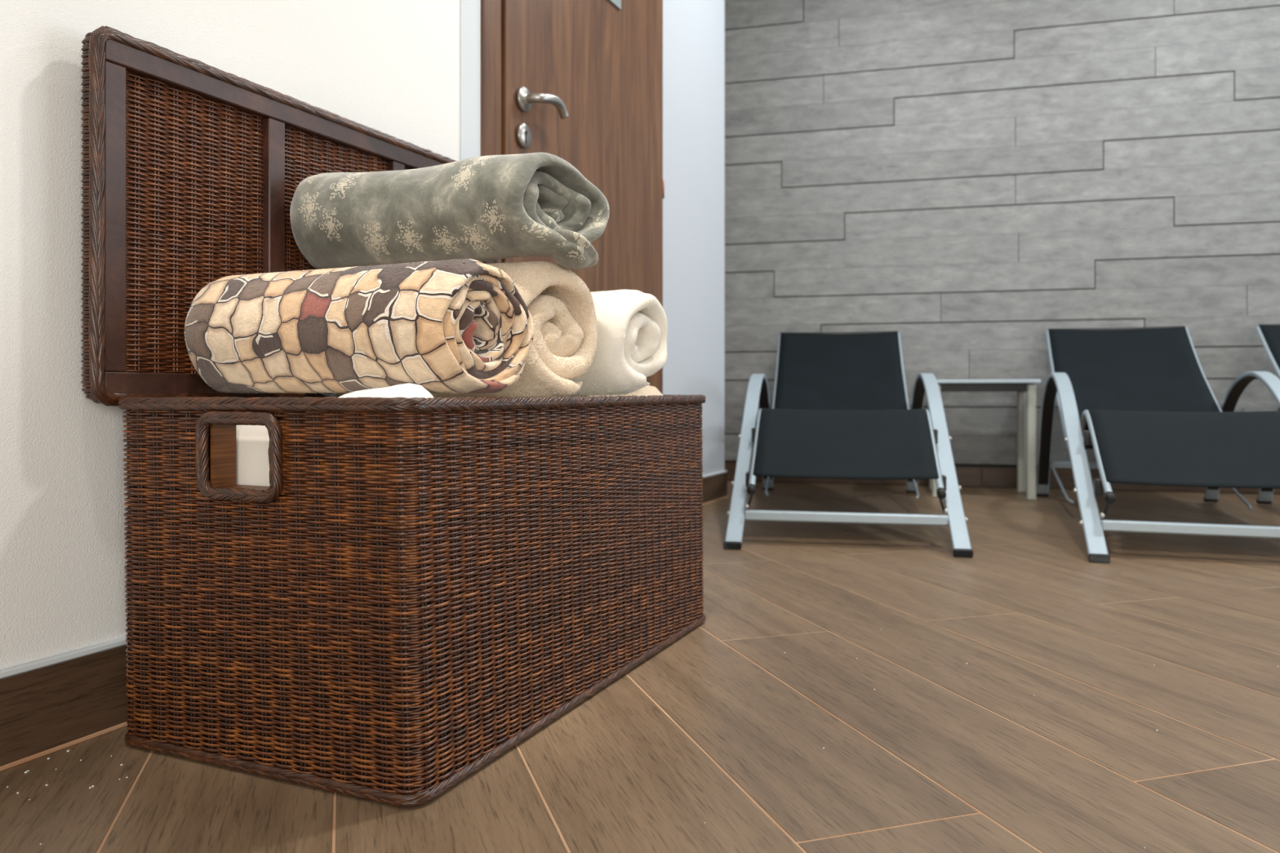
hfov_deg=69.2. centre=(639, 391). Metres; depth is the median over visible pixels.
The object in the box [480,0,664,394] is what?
door
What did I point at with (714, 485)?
baseboard
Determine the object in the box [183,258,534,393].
rolled blanket
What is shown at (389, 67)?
wall
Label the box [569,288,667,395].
rolled blanket
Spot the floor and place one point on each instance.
(726, 729)
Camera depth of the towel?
1.11 m
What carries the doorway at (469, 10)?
in the wall at (389, 67)
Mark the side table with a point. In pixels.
(1025, 389)
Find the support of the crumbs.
on the floor
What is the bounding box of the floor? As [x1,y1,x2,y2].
[0,480,1279,852]
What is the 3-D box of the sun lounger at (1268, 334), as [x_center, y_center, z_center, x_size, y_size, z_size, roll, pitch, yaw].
[2.500,0.082,2.875,0.672,0.715,1.802,0,0,18]
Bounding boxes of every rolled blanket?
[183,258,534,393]
[289,151,609,269]
[334,261,598,398]
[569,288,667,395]
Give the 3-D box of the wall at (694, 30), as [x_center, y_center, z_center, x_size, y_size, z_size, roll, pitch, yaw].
[0.056,-0.910,3.454,0.205,2.700,0.994,0,0,24]
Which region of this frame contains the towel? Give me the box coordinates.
[235,382,433,486]
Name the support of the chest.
on the floor
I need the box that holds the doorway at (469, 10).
[459,0,480,159]
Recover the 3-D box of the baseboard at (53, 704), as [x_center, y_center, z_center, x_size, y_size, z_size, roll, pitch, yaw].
[-1.149,0.383,0.177,0.013,0.115,3.800,0,0,24]
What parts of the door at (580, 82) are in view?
frame, handle, lever, sign plate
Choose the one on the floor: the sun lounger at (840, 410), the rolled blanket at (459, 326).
the sun lounger at (840, 410)
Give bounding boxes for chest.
[80,25,705,806]
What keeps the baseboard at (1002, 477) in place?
attached to the wall at (969, 180)
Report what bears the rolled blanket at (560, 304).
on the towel
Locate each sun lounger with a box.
[723,331,973,557]
[1035,325,1279,563]
[1255,324,1279,504]
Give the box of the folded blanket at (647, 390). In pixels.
[586,385,662,397]
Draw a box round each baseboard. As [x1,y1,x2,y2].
[0,636,130,771]
[702,470,727,505]
[724,461,1279,494]
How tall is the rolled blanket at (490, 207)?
0.168 m
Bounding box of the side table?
[928,379,1040,499]
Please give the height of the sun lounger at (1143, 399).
0.715 m
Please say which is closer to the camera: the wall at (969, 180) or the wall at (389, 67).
the wall at (389, 67)
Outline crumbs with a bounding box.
[6,652,1279,848]
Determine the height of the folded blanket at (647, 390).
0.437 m
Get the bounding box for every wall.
[0,0,459,670]
[662,0,724,475]
[724,0,1279,466]

